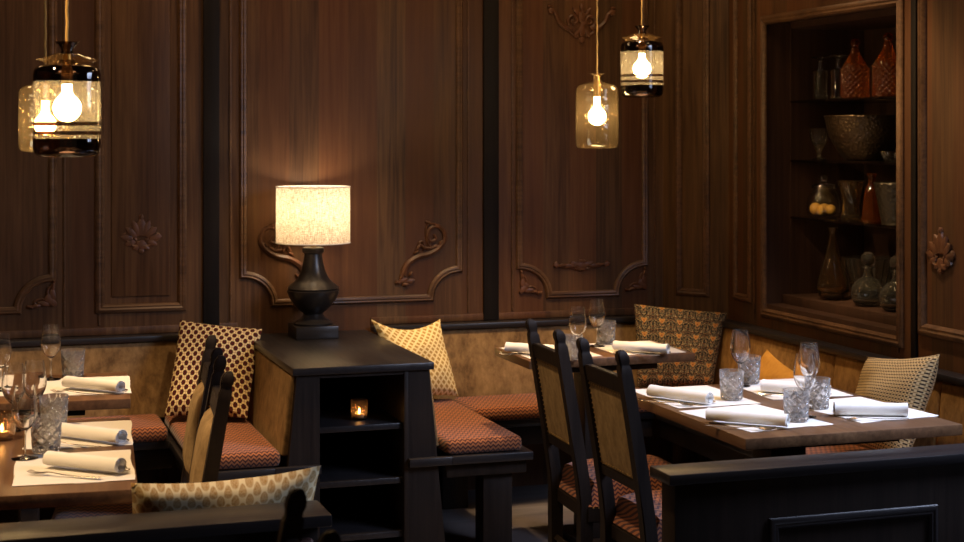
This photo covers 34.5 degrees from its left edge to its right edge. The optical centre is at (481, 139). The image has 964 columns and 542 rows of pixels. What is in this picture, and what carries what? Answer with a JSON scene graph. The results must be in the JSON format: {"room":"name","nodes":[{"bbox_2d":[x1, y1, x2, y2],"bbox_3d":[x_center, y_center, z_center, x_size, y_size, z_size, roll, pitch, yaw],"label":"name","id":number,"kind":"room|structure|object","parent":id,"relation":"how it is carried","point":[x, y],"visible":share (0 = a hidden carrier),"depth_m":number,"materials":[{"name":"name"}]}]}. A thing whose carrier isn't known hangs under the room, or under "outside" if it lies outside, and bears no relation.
{"room":"restaurant","nodes":[
{"label":"restaurant","id":0,"kind":"room"},
{"bbox_2d":[0,0,662,520],"bbox_3d":[-2.080,0.070,6.422,6.078,3.000,0.299,0,0,-18],"label":"wall","id":1,"kind":"structure","parent":0,"point":[449,125],"depth_m":6.76,"materials":[{"name":"brown wood"}]},
{"bbox_2d":[342,484,573,541],"bbox_3d":[-0.214,1.620,2.562,7.200,0.100,9.000,0,0,-18],"label":"floor","id":2,"kind":"structure","parent":0,"point":[529,503],"depth_m":6.43,"materials":[{"name":"grey wood"}]},
{"bbox_2d":[0,372,130,521],"bbox_3d":[-1.524,1.195,5.115,0.700,0.750,0.580,0,0,-14],"label":"dining table","id":3,"kind":"object","parent":2,"relation":"on","point":[77,404],"visible":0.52,"depth_m":4.92,"materials":[{"name":"brown wood"}]},
{"bbox_2d":[61,348,84,376],"bbox_3d":[-1.416,0.772,5.364,0.082,0.092,0.082,0,0,-22],"label":"tumbler","id":4,"kind":"object","parent":3,"relation":"on","point":[73,359],"visible":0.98,"depth_m":5.33,"materials":[{"name":"clear glass"}]},
{"bbox_2d":[43,376,131,395],"bbox_3d":[-1.318,0.819,5.162,0.290,0.001,0.377,0,0,-14],"label":"placemat","id":5,"kind":"object","parent":3,"relation":"on","point":[57,385],"visible":0.48,"depth_m":5.10,"materials":[{"name":"white paper"}]},
{"bbox_2d":[41,324,60,380],"bbox_3d":[-1.472,0.725,5.293,0.068,0.186,0.068,0,0,-18],"label":"wine glass","id":6,"kind":"object","parent":5,"relation":"on","point":[50,337],"visible":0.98,"depth_m":5.27,"materials":[{"name":"clear glass"}]},
{"bbox_2d":[41,324,60,357],"bbox_3d":[-1.472,0.689,5.293,0.067,0.114,0.067,0,0,-18],"label":"bowl","id":7,"kind":"object","parent":6,"relation":"on","point":[50,337],"depth_m":5.27,"materials":[{"name":"clear glass"}]},
{"bbox_2d":[61,376,124,391],"bbox_3d":[-1.267,0.795,5.053,0.230,0.037,0.048,0,0,27],"label":"rolled napkin","id":8,"kind":"object","parent":5,"relation":"on","point":[68,381],"visible":1,"depth_m":5.03,"materials":[{"name":"white fabric"}]},
{"bbox_3d":[-1.701,0.819,5.109,0.290,0.001,0.377,0,0,-14],"label":"placemat","id":9,"kind":"object","parent":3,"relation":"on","visible":0},
{"bbox_2d":[0,332,11,391],"bbox_3d":[-1.571,0.725,5.062,0.068,0.186,0.068,0,0,-18],"label":"wine glass","id":10,"kind":"object","parent":9,"relation":"on","point":[5,344],"visible":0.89,"depth_m":5.04,"materials":[{"name":"clear glass"}]},
{"bbox_2d":[0,332,11,367],"bbox_3d":[-1.571,0.689,5.062,0.067,0.114,0.067,0,0,-18],"label":"bowl","id":11,"kind":"object","parent":10,"relation":"on","point":[5,344],"depth_m":5.04,"materials":[{"name":"clear glass"}]},
{"bbox_2d":[0,418,136,522],"bbox_3d":[-1.264,1.195,4.029,0.700,0.750,0.970,0,0,-14],"label":"dining table","id":12,"kind":"object","parent":2,"relation":"on","point":[12,499],"visible":0.35,"depth_m":3.65,"materials":[{"name":"brown wood"}]},
{"bbox_2d":[0,413,15,441],"bbox_3d":[-1.313,0.782,4.239,0.073,0.075,0.073,0,0,-18],"label":"candle holder","id":13,"kind":"object","parent":12,"relation":"on","point":[4,434],"visible":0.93,"depth_m":4.24,"materials":[{"name":"clear glass"}]},
{"bbox_2d":[1,362,25,431],"bbox_3d":[-1.322,0.725,4.376,0.068,0.186,0.068,0,0,-18],"label":"wine glass","id":14,"kind":"object","parent":12,"relation":"on","point":[13,373],"visible":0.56,"depth_m":4.35,"materials":[{"name":"clear glass"}]},
{"bbox_2d":[1,362,25,403],"bbox_3d":[-1.322,0.689,4.376,0.067,0.114,0.067,0,0,-18],"label":"bowl","id":15,"kind":"object","parent":14,"relation":"on","point":[13,373],"depth_m":4.35,"materials":[{"name":"clear glass"}]},
{"bbox_2d":[31,414,61,453],"bbox_3d":[-1.143,0.772,4.064,0.082,0.092,0.082,0,0,-10],"label":"tumbler","id":16,"kind":"object","parent":12,"relation":"on","point":[46,430],"visible":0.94,"depth_m":4.03,"materials":[{"name":"clear glass"}]},
{"bbox_2d":[12,450,134,486],"bbox_3d":[-1.021,0.819,3.878,0.291,0.001,0.377,0,0,-15],"label":"placemat","id":17,"kind":"object","parent":12,"relation":"on","point":[22,477],"visible":0.72,"depth_m":3.80,"materials":[{"name":"white paper"}]},
{"bbox_2d":[11,384,38,460],"bbox_3d":[-1.174,0.725,3.981,0.068,0.186,0.068,0,0,-18],"label":"wine glass","id":18,"kind":"object","parent":17,"relation":"on","point":[24,409],"visible":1,"depth_m":3.96,"materials":[{"name":"clear glass"}]},
{"bbox_2d":[11,384,37,429],"bbox_3d":[-1.174,0.689,3.981,0.067,0.114,0.067,0,0,-18],"label":"bowl","id":19,"kind":"object","parent":18,"relation":"on","point":[24,409],"depth_m":3.96,"materials":[{"name":"clear glass"}]},
{"bbox_2d":[42,451,126,472],"bbox_3d":[-0.983,0.795,3.829,0.223,0.038,0.049,0,0,24],"label":"rolled napkin","id":20,"kind":"object","parent":17,"relation":"on","point":[53,458],"visible":1,"depth_m":3.81,"materials":[{"name":"white fabric"}]},
{"bbox_2d":[22,420,132,449],"bbox_3d":[-1.120,0.819,4.311,0.290,0.001,0.378,0,0,-13],"label":"placemat","id":21,"kind":"object","parent":12,"relation":"on","point":[126,425],"visible":0.42,"depth_m":4.23,"materials":[{"name":"white paper"}]},
{"bbox_2d":[24,359,46,427],"bbox_3d":[-1.280,0.725,4.437,0.068,0.186,0.068,0,0,-18],"label":"wine glass","id":22,"kind":"object","parent":21,"relation":"on","point":[35,372],"visible":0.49,"depth_m":4.41,"materials":[{"name":"clear glass"}]},
{"bbox_2d":[24,359,46,399],"bbox_3d":[-1.280,0.689,4.437,0.067,0.114,0.067,0,0,-18],"label":"bowl","id":23,"kind":"object","parent":22,"relation":"on","point":[35,372],"depth_m":4.41,"materials":[{"name":"clear glass"}]},
{"bbox_2d":[39,393,68,422],"bbox_3d":[-1.216,0.772,4.403,0.082,0.092,0.082,0,0,-45],"label":"tumbler","id":24,"kind":"object","parent":21,"relation":"on","point":[51,403],"visible":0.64,"depth_m":4.37,"materials":[{"name":"clear glass"}]},
{"bbox_2d":[61,422,127,442],"bbox_3d":[-1.069,0.795,4.214,0.239,0.037,0.048,0,1,29],"label":"rolled napkin","id":25,"kind":"object","parent":21,"relation":"on","point":[68,429],"visible":0.91,"depth_m":4.18,"materials":[{"name":"white fabric"}]},
{"bbox_2d":[2,333,177,483],"bbox_3d":[-2.667,1.191,5.843,3.600,0.758,0.430,0,0,-18],"label":"bench","id":26,"kind":"object","parent":2,"relation":"on","point":[148,360],"visible":0.37,"depth_m":6.37,"materials":[{"name":"leather"}]},
{"bbox_2d":[67,414,167,442],"bbox_3d":[-1.729,1.155,6.101,0.937,0.059,0.330,0,0,-18],"label":"seat cushion","id":27,"kind":"object","parent":26,"relation":"on","point":[146,428],"depth_m":6.13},
{"bbox_2d":[51,335,222,519],"bbox_3d":[-0.979,1.070,4.340,0.482,1.000,0.417,0,0,-13],"label":"dining chair","id":28,"kind":"object","parent":2,"relation":"on","point":[199,397],"visible":0.35,"depth_m":4.29,"materials":[{"name":"black wood"}]},
{"bbox_2d":[51,503,131,519],"bbox_3d":[-1.025,1.065,4.329,0.372,0.085,0.412,0,0,-13],"label":"seat cushion","id":29,"kind":"object","parent":28,"relation":"on","point":[80,511],"depth_m":4.28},
{"bbox_2d":[0,500,331,541],"bbox_3d":[-1.475,1.199,3.127,2.360,0.742,0.153,0,0,-18],"label":"wall","id":30,"kind":"structure","parent":2,"relation":"on","point":[258,522],"depth_m":3.36,"materials":[{"name":"black wood"}]},
{"bbox_2d":[189,355,233,482],"bbox_3d":[-0.878,1.070,3.906,0.482,1.000,0.417,0,0,-13],"label":"dining chair","id":31,"kind":"object","parent":2,"relation":"on","point":[210,436],"visible":0.71,"depth_m":3.81,"materials":[{"name":"black wood"}]},
{"bbox_2d":[165,349,320,480],"bbox_3d":[-0.955,1.216,6.014,0.470,0.708,0.940,0,0,-18],"label":"bench","id":32,"kind":"object","parent":2,"relation":"on","point":[252,446],"visible":0.52,"depth_m":5.83,"materials":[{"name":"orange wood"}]},
{"bbox_2d":[164,320,261,417],"bbox_3d":[-1.093,0.924,6.321,0.332,0.362,0.330,0,0,3],"label":"cushion","id":33,"kind":"object","parent":32,"relation":"on","point":[237,344],"visible":0.68,"depth_m":6.28,"materials":[{"name":"fabric"}]},
{"bbox_2d":[165,416,279,469],"bbox_3d":[-1.019,1.155,6.001,0.310,0.059,0.925,0,0,-18],"label":"seat cushion","id":34,"kind":"object","parent":32,"relation":"on","point":[249,444],"depth_m":5.80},
{"bbox_2d":[277,488,340,541],"bbox_3d":[-0.479,1.070,2.332,0.482,1.000,0.417,0,0,-17],"label":"dining chair","id":35,"kind":"object","parent":2,"relation":"on","point":[292,521],"visible":1,"depth_m":2.52,"materials":[{"name":"black wood"}]},
{"bbox_2d":[254,330,444,541],"bbox_3d":[-0.595,1.200,6.204,0.637,0.740,1.045,0,0,-18],"label":"base cabinet","id":36,"kind":"object","parent":2,"relation":"on","point":[368,487],"visible":0.73,"depth_m":5.83,"materials":[{"name":"black wood"}]},
{"bbox_2d":[254,330,433,375],"bbox_3d":[-0.596,0.844,6.204,0.536,0.028,1.045,0,0,-18],"label":"countertop","id":37,"kind":"structure","parent":36,"relation":"on","point":[354,351],"depth_m":6.00,"materials":[{"name":"black wood"}]},
{"bbox_2d":[275,185,350,339],"bbox_3d":[-0.712,0.512,6.537,0.316,0.634,0.316,0,0,-18],"label":"table lamp","id":38,"kind":"object","parent":37,"relation":"on","point":[312,217],"visible":1,"depth_m":6.44,"materials":[{"name":"grey metal"}]},
{"bbox_2d":[351,398,367,420],"bbox_3d":[-0.463,1.017,5.850,0.065,0.075,0.065,0,0,-18],"label":"candle holder","id":39,"kind":"object","parent":36,"relation":"on","point":[359,416],"visible":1,"depth_m":5.84,"materials":[{"name":"clear glass"}]},
{"bbox_2d":[408,370,532,541],"bbox_3d":[-0.183,1.216,6.269,0.489,0.708,0.940,0,0,-18],"label":"bench","id":40,"kind":"object","parent":2,"relation":"on","point":[468,443],"visible":0.74,"depth_m":5.91,"materials":[{"name":"black wood"}]},
{"bbox_2d":[371,319,458,395],"bbox_3d":[-0.281,0.935,6.647,0.372,0.345,0.151,0,0,-31],"label":"cushion","id":41,"kind":"object","parent":40,"relation":"on","point":[427,342],"visible":0.54,"depth_m":6.63,"materials":[{"name":"fabric"}]},
{"bbox_2d":[433,399,521,454],"bbox_3d":[-0.133,1.155,6.293,0.305,0.059,0.925,0,0,-18],"label":"seat cushion","id":42,"kind":"object","parent":40,"relation":"on","point":[460,430],"depth_m":5.93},
{"bbox_2d":[371,315,654,509],"bbox_3d":[0.245,1.191,6.805,1.405,0.758,0.430,0,0,-18],"label":"bench","id":43,"kind":"object","parent":2,"relation":"on","point":[502,391],"visible":0.29,"depth_m":6.86,"materials":[{"name":"brown leather"}]},
{"bbox_2d":[454,393,648,420],"bbox_3d":[0.316,1.155,6.776,0.830,0.059,0.330,0,0,-18],"label":"seat cushion","id":44,"kind":"object","parent":43,"relation":"on","point":[492,406],"depth_m":6.60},
{"bbox_2d":[495,340,694,541],"bbox_3d":[0.435,1.195,6.049,0.680,0.750,0.400,0,0,-18],"label":"dining table","id":45,"kind":"object","parent":2,"relation":"on","point":[607,360],"visible":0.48,"depth_m":5.96,"materials":[{"name":"brown wood"}]},
{"bbox_2d":[501,348,600,358],"bbox_3d":[0.264,0.819,5.992,0.290,0.001,0.355,0,0,-20],"label":"placemat","id":46,"kind":"object","parent":45,"relation":"on","point":[522,353],"visible":0.11,"depth_m":5.91,"materials":[{"name":"white paper"}]},
{"bbox_2d":[504,342,554,352],"bbox_3d":[0.190,0.795,5.915,0.210,0.038,0.050,0,0,24],"label":"rolled napkin","id":47,"kind":"object","parent":46,"relation":"on","point":[509,346],"visible":0.59,"depth_m":5.92,"materials":[{"name":"white fabric"}]},
{"bbox_2d":[569,306,586,333],"bbox_3d":[0.363,0.725,5.865,0.068,0.186,0.068,0,0,-18],"label":"wine glass","id":48,"kind":"object","parent":46,"relation":"on","point":[577,319],"visible":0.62,"depth_m":5.84,"materials":[{"name":"clear glass"}]},
{"bbox_2d":[565,334,582,360],"bbox_3d":[0.337,0.772,5.773,0.078,0.092,0.078,0,0,-18],"label":"tumbler","id":49,"kind":"object","parent":45,"relation":"on","point":[571,339],"visible":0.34,"depth_m":5.74,"materials":[{"name":"clear glass"}]},
{"bbox_2d":[589,341,684,354],"bbox_3d":[0.600,0.819,6.107,0.290,0.001,0.355,0,0,-18],"label":"placemat","id":50,"kind":"object","parent":45,"relation":"on","point":[607,348],"visible":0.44,"depth_m":6.03,"materials":[{"name":"white paper"}]},
{"bbox_2d":[588,299,604,346],"bbox_3d":[0.456,0.725,6.148,0.068,0.186,0.068,0,0,-18],"label":"wine glass","id":51,"kind":"object","parent":50,"relation":"on","point":[596,314],"visible":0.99,"depth_m":6.12,"materials":[{"name":"clear glass"}]},
{"bbox_2d":[588,299,604,327],"bbox_3d":[0.456,0.689,6.148,0.067,0.114,0.067,0,0,-18],"label":"bowl","id":52,"kind":"object","parent":51,"relation":"on","point":[596,314],"depth_m":6.12,"materials":[{"name":"clear glass"}]},
{"bbox_2d":[598,320,615,344],"bbox_3d":[0.499,0.772,6.219,0.078,0.092,0.078,0,0,-18],"label":"tumbler","id":53,"kind":"object","parent":50,"relation":"on","point":[606,331],"visible":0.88,"depth_m":6.19,"materials":[{"name":"clear glass"}]},
{"bbox_2d":[612,340,669,353],"bbox_3d":[0.611,0.795,5.951,0.221,0.038,0.050,0,0,27],"label":"rolled napkin","id":54,"kind":"object","parent":50,"relation":"on","point":[617,345],"visible":0.99,"depth_m":5.93,"materials":[{"name":"white fabric"}]},
{"bbox_2d":[525,319,671,541],"bbox_3d":[0.411,1.070,4.867,0.482,1.000,0.417,0,0,-15],"label":"dining chair","id":55,"kind":"object","parent":2,"relation":"on","point":[575,488],"visible":0.66,"depth_m":4.78,"materials":[{"name":"black wood"}]},
{"bbox_2d":[559,455,671,506],"bbox_3d":[0.457,1.065,4.880,0.372,0.085,0.412,0,0,-15],"label":"seat cushion","id":56,"kind":"object","parent":55,"relation":"on","point":[589,491],"depth_m":4.73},
{"bbox_2d":[576,337,661,541],"bbox_3d":[0.549,1.070,4.413,0.482,1.000,0.417,0,0,-18],"label":"dining chair","id":57,"kind":"object","parent":2,"relation":"on","point":[610,397],"visible":0.76,"depth_m":4.35,"materials":[{"name":"black wood"}]},
{"bbox_2d":[613,490,661,541],"bbox_3d":[0.594,1.065,4.428,0.372,0.085,0.412,0,0,-18],"label":"seat cushion","id":58,"kind":"object","parent":57,"relation":"on","point":[625,514],"depth_m":4.39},
{"bbox_2d":[635,319,963,460],"bbox_3d":[1.311,1.191,5.762,0.445,0.758,2.880,0,0,-18],"label":"bench","id":59,"kind":"object","parent":2,"relation":"on","point":[843,365],"visible":0.28,"depth_m":6.12,"materials":[{"name":"brown leather"}]},
{"bbox_2d":[634,304,726,385],"bbox_3d":[0.888,0.921,6.950,0.415,0.358,0.150,0,0,9],"label":"cushion","id":60,"kind":"object","parent":59,"relation":"on","point":[699,333],"visible":0.8,"depth_m":6.91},
{"bbox_2d":[760,350,793,379],"bbox_3d":[1.174,0.984,6.296,0.118,0.237,0.500,0,0,-18],"label":"cushion","id":61,"kind":"object","parent":59,"relation":"on","point":[770,367],"visible":0.23,"depth_m":6.28,"materials":[{"name":"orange fabric"}]},
{"bbox_2d":[806,444,869,454],"bbox_3d":[1.465,1.155,5.128,0.340,0.059,1.580,0,0,-18],"label":"seat cushion","id":62,"kind":"object","parent":59,"relation":"on","point":[838,448],"depth_m":5.64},
{"bbox_2d":[851,354,939,449],"bbox_3d":[1.425,0.913,5.447,0.196,0.377,0.450,0,0,-18],"label":"cushion","id":63,"kind":"object","parent":59,"relation":"on","point":[911,381],"visible":0.53,"depth_m":5.32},
{"bbox_2d":[636,384,962,457],"bbox_3d":[0.916,1.195,4.782,0.700,0.750,0.885,0,0,-18],"label":"dining table","id":64,"kind":"object","parent":2,"relation":"on","point":[791,441],"visible":0.5,"depth_m":4.44,"materials":[{"name":"brown wood"}]},
{"bbox_2d":[635,385,761,408],"bbox_3d":[0.674,0.819,4.948,0.291,0.001,0.378,0,0,-18],"label":"placemat","id":65,"kind":"object","parent":64,"relation":"on","point":[716,392],"visible":0.45,"depth_m":4.86,"materials":[{"name":"white paper"}]},
{"bbox_2d":[646,385,713,403],"bbox_3d":[0.619,0.795,4.849,0.222,0.037,0.048,0,0,41],"label":"rolled napkin","id":66,"kind":"object","parent":65,"relation":"on","point":[652,390],"visible":1,"depth_m":4.83,"materials":[{"name":"white fabric"}]},
{"bbox_2d":[719,368,743,400],"bbox_3d":[0.787,0.772,4.886,0.078,0.092,0.078,0,0,-18],"label":"tumbler","id":67,"kind":"object","parent":65,"relation":"on","point":[731,379],"visible":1,"depth_m":4.86,"materials":[{"name":"clear glass"}]},
{"bbox_2d":[679,404,832,431],"bbox_3d":[0.803,0.819,4.574,0.291,0.001,0.377,0,0,-25],"label":"placemat","id":68,"kind":"object","parent":64,"relation":"on","point":[754,407],"visible":0.52,"depth_m":4.50,"materials":[{"name":"white paper"}]},
{"bbox_2d":[705,407,790,426],"bbox_3d":[0.761,0.795,4.445,0.239,0.038,0.049,0,0,26],"label":"rolled napkin","id":69,"kind":"object","parent":68,"relation":"on","point":[711,414],"visible":1,"depth_m":4.43,"materials":[{"name":"white fabric"}]},
{"bbox_2d":[783,387,809,422],"bbox_3d":[0.915,0.772,4.511,0.078,0.092,0.078,0,0,-18],"label":"tumbler","id":70,"kind":"object","parent":68,"relation":"on","point":[796,400],"visible":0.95,"depth_m":4.48,"materials":[{"name":"clear glass"}]},
{"bbox_2d":[793,353,816,418],"bbox_3d":[0.954,0.725,4.581,0.068,0.186,0.068,0,0,-18],"label":"wine glass","id":71,"kind":"object","parent":68,"relation":"on","point":[804,373],"visible":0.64,"depth_m":4.55,"materials":[{"name":"clear glass"}]},
{"bbox_2d":[793,353,815,388],"bbox_3d":[0.954,0.689,4.580,0.067,0.114,0.067,0,0,-18],"label":"bowl","id":72,"kind":"object","parent":71,"relation":"on","point":[804,373],"depth_m":4.56,"materials":[{"name":"clear glass"}]},
{"bbox_2d":[743,378,852,399],"bbox_3d":[1.001,0.819,5.107,0.290,0.001,0.378,0,0,-16],"label":"placemat","id":73,"kind":"object","parent":64,"relation":"on","point":[755,388],"visible":0.3,"depth_m":5.02,"materials":[{"name":"white paper"}]},
{"bbox_2d":[730,329,749,386],"bbox_3d":[0.859,0.725,5.154,0.068,0.186,0.068,0,0,-18],"label":"wine glass","id":74,"kind":"object","parent":73,"relation":"on","point":[740,342],"visible":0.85,"depth_m":5.13,"materials":[{"name":"clear glass"}]},
{"bbox_2d":[730,329,749,363],"bbox_3d":[0.859,0.689,5.154,0.067,0.114,0.067,0,0,-18],"label":"bowl","id":75,"kind":"object","parent":74,"relation":"on","point":[740,342],"depth_m":5.13,"materials":[{"name":"clear glass"}]},
{"bbox_2d":[738,354,760,384],"bbox_3d":[0.898,0.772,5.212,0.078,0.092,0.078,0,0,-18],"label":"tumbler","id":76,"kind":"object","parent":73,"relation":"on","point":[751,366],"visible":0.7,"depth_m":5.18,"materials":[{"name":"clear glass"}]},
{"bbox_2d":[760,379,830,393],"bbox_3d":[1.006,0.795,4.976,0.222,0.038,0.049,0,0,30],"label":"rolled napkin","id":77,"kind":"object","parent":73,"relation":"on","point":[766,385],"visible":0.41,"depth_m":4.99,"materials":[{"name":"white fabric"}]},
{"bbox_2d":[809,397,938,422],"bbox_3d":[1.152,0.819,4.714,0.290,0.001,0.377,0,0,-24],"label":"placemat","id":78,"kind":"object","parent":64,"relation":"on","point":[912,413],"visible":0.39,"depth_m":4.64,"materials":[{"name":"white paper"}]},
{"bbox_2d":[799,342,819,373],"bbox_3d":[1.018,0.725,4.823,0.068,0.186,0.068,0,0,-18],"label":"wine glass","id":79,"kind":"object","parent":78,"relation":"on","point":[805,347],"visible":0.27,"depth_m":4.80,"materials":[{"name":"clear glass"}]},
{"bbox_2d":[809,376,829,409],"bbox_3d":[1.022,0.772,4.725,0.078,0.092,0.078,0,0,-18],"label":"tumbler","id":80,"kind":"object","parent":78,"relation":"on","point":[820,392],"visible":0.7,"depth_m":4.69,"materials":[{"name":"clear glass"}]},
{"bbox_2d":[833,402,907,416],"bbox_3d":[1.151,0.798,4.593,0.216,0.044,0.047,0,0,4],"label":"rolled napkin","id":81,"kind":"object","parent":78,"relation":"on","point":[839,408],"visible":1,"depth_m":4.58,"materials":[{"name":"white fabric"}]},
{"bbox_2d":[650,443,963,541],"bbox_3d":[1.218,1.199,4.139,1.630,0.742,0.123,0,0,-18],"label":"wall","id":82,"kind":"structure","parent":2,"relation":"on","point":[907,494],"depth_m":3.99,"materials":[{"name":"black wood"}]},
{"bbox_3d":[-1.495,1.348,3.329,2.250,0.444,0.240,0,0,-18],"label":"bench","id":83,"kind":"object","parent":2,"relation":"on","visible":0},
{"bbox_2d":[131,465,320,513],"bbox_3d":[-0.612,0.929,3.608,0.500,0.331,0.141,0,0,-18],"label":"cushion","id":84,"kind":"object","parent":83,"relation":"on","point":[146,498],"visible":0.44,"depth_m":3.55,"materials":[{"name":"beige fabric"}]},
{"bbox_2d":[663,0,727,463],"bbox_3d":[0.963,0.070,7.315,0.572,3.000,0.259,0,0,40],"label":"wall","id":85,"kind":"structure","parent":0,"point":[695,32],"depth_m":7.16,"materials":[{"name":"brown wood"}]},
{"bbox_2d":[728,0,963,373],"bbox_3d":[2.620,0.070,3.420,0.599,3.000,7.851,0,0,-18],"label":"wall","id":86,"kind":"structure","parent":0,"point":[777,251],"depth_m":6.66,"materials":[{"name":"brown wood"}]},
{"bbox_2d":[806,175,841,217],"bbox_3d":[1.464,0.243,6.633,0.148,0.182,0.148,0,0,-18],"label":"storage jar","id":87,"kind":"object","parent":86,"relation":"on","point":[824,209],"visible":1,"depth_m":6.61,"materials":[{"name":"clear glass"}]},
{"bbox_2d":[817,227,848,299],"bbox_3d":[1.478,0.520,6.526,0.133,0.303,0.133,0,0,-18],"label":"vase","id":88,"kind":"object","parent":86,"relation":"on","point":[832,284],"visible":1,"depth_m":6.49,"materials":[{"name":"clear glass"}]},
{"bbox_2d":[791,215,895,228],"bbox_3d":[1.672,0.338,6.344,0.365,0.010,0.989,0,0,-18],"label":"niche shelf","id":89,"kind":"object","parent":86,"relation":"attached to","point":[795,219],"depth_m":6.66,"materials":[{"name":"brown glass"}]},
{"bbox_2d":[796,96,895,103],"bbox_3d":[1.672,-0.166,6.344,0.365,0.010,0.989,0,0,-18],"label":"niche shelf","id":90,"kind":"object","parent":86,"relation":"attached to","point":[799,99],"depth_m":6.65,"materials":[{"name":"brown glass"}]},
{"bbox_2d":[811,56,829,99],"bbox_3d":[1.454,-0.265,6.660,0.082,0.187,0.082,0,0,-18],"label":"glass vase","id":91,"kind":"object","parent":90,"relation":"on","point":[820,75],"visible":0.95,"depth_m":6.64,"materials":[{"name":"clear glass"}]},
{"bbox_2d":[828,55,847,98],"bbox_3d":[1.499,-0.265,6.526,0.082,0.187,0.082,0,0,-18],"label":"glass vase","id":92,"kind":"object","parent":90,"relation":"on","point":[835,73],"visible":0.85,"depth_m":6.50,"materials":[{"name":"clear glass"}]},
{"bbox_2d":[840,39,869,97],"bbox_3d":[1.540,-0.295,6.400,0.122,0.247,0.122,0,0,45],"label":"decanter","id":93,"kind":"object","parent":90,"relation":"on","point":[854,78],"visible":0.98,"depth_m":6.36,"materials":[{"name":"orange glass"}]},
{"bbox_2d":[872,32,895,96],"bbox_3d":[1.616,-0.300,6.170,0.127,0.257,0.127,0,0,-36],"label":"decanter","id":94,"kind":"object","parent":90,"relation":"on","point":[884,66],"visible":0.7,"depth_m":6.13,"materials":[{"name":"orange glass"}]},
{"bbox_2d":[838,180,864,220],"bbox_3d":[1.530,0.251,6.425,0.111,0.165,0.112,0,0,-18],"label":"vase","id":95,"kind":"object","parent":86,"relation":"on","point":[851,190],"visible":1,"depth_m":6.39,"materials":[{"name":"brown"}]},
{"bbox_2d":[808,159,895,164],"bbox_3d":[1.672,0.091,6.344,0.365,0.010,0.989,0,0,-18],"label":"niche shelf","id":96,"kind":"object","parent":86,"relation":"attached to","point":[829,161],"depth_m":6.61,"materials":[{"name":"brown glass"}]},
{"bbox_2d":[809,128,827,159],"bbox_3d":[1.442,0.018,6.633,0.083,0.135,0.080,0,0,-18],"label":"goblet","id":97,"kind":"object","parent":96,"relation":"on","point":[818,136],"visible":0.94,"depth_m":6.61,"materials":[{"name":"clear glass"}]},
{"bbox_2d":[823,115,895,160],"bbox_3d":[1.618,-0.009,6.531,0.352,0.189,0.352,0,0,-18],"label":"bronze bowl","id":98,"kind":"object","parent":96,"relation":"on","point":[854,137],"visible":0.83,"depth_m":6.41,"materials":[{"name":"brown"}]},
{"bbox_2d":[880,151,895,161],"bbox_3d":[1.630,0.065,6.100,0.117,0.044,0.118,0,0,-18],"label":"dish","id":99,"kind":"object","parent":96,"relation":"on","point":[888,156],"visible":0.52,"depth_m":6.07,"materials":[{"name":"clear glass"}]},
{"bbox_2d":[841,255,892,288],"bbox_3d":[1.641,0.586,6.573,0.233,0.176,0.233,0,0,-18],"label":"dish","id":100,"kind":"object","parent":86,"relation":"on","point":[852,264],"visible":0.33,"depth_m":6.50,"materials":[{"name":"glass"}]},
{"bbox_2d":[851,252,883,306],"bbox_3d":[1.562,0.562,6.271,0.135,0.220,0.135,0,0,-18],"label":"carafe","id":101,"kind":"object","parent":86,"relation":"on","point":[865,291],"visible":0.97,"depth_m":6.23,"materials":[{"name":"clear glass"}]},
{"bbox_2d":[873,182,895,224],"bbox_3d":[1.641,0.251,6.128,0.182,0.166,0.182,0,0,-18],"label":"vase","id":102,"kind":"object","parent":86,"relation":"on","point":[885,192],"visible":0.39,"depth_m":6.08,"materials":[{"name":"grey"}]},
{"bbox_2d":[879,256,895,311],"bbox_3d":[1.627,0.562,6.075,0.135,0.220,0.135,0,0,-18],"label":"carafe","id":103,"kind":"object","parent":86,"relation":"on","point":[887,296],"visible":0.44,"depth_m":6.04,"materials":[{"name":"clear glass"}]},
{"bbox_2d":[861,173,880,221],"bbox_3d":[1.594,0.235,6.334,0.090,0.197,0.089,0,0,-18],"label":"bottle","id":104,"kind":"object","parent":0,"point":[870,212],"visible":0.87,"depth_m":6.31,"materials":[{"name":"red glass"}]},
{"bbox_3d":[-0.214,-1.480,2.562,7.200,0.100,9.000,0,0,-18],"label":"ceiling","id":105,"kind":"structure","parent":0,"visible":0},
{"bbox_2d":[18,0,61,151],"bbox_3d":[-1.394,-0.694,4.948,0.167,1.464,0.167,0,0,-18],"label":"pendant lamp","id":106,"kind":"object","parent":105,"relation":"hanging from","point":[44,116],"visible":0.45,"depth_m":4.94,"materials":[{"name":"clear glass"}]},
{"bbox_2d":[18,82,61,151],"bbox_3d":[-1.394,-0.088,4.948,0.167,0.253,0.167,0,0,-18],"label":"glass jar","id":107,"kind":"object","parent":106,"relation":"on","point":[45,116],"depth_m":4.93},
{"bbox_2d":[33,0,100,156],"bbox_3d":[-1.044,-0.692,3.900,0.167,1.469,0.167,0,0,-18],"label":"pendant lamp","id":108,"kind":"object","parent":105,"relation":"hanging from","point":[66,71],"visible":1,"depth_m":3.85,"materials":[{"name":"clear glass"}]},
{"bbox_2d":[575,0,618,148],"bbox_3d":[0.445,-0.697,6.000,0.167,1.459,0.167,0,0,-18],"label":"pendant lamp","id":109,"kind":"object","parent":105,"relation":"hanging from","point":[597,116],"visible":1,"depth_m":5.99,"materials":[{"name":"clear glass"}]},
{"bbox_2d":[575,81,618,148],"bbox_3d":[0.445,-0.112,6.000,0.167,0.290,0.167,0,0,-18],"label":"lampshade","id":110,"kind":"object","parent":109,"relation":"on","point":[596,115],"depth_m":5.99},
{"bbox_2d":[620,0,663,97],"bbox_3d":[0.619,-0.795,6.000,0.167,1.261,0.167,0,0,-18],"label":"pendant lamp","id":111,"kind":"object","parent":105,"relation":"hanging from","point":[641,45],"visible":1,"depth_m":5.96,"materials":[{"name":"clear glass"}]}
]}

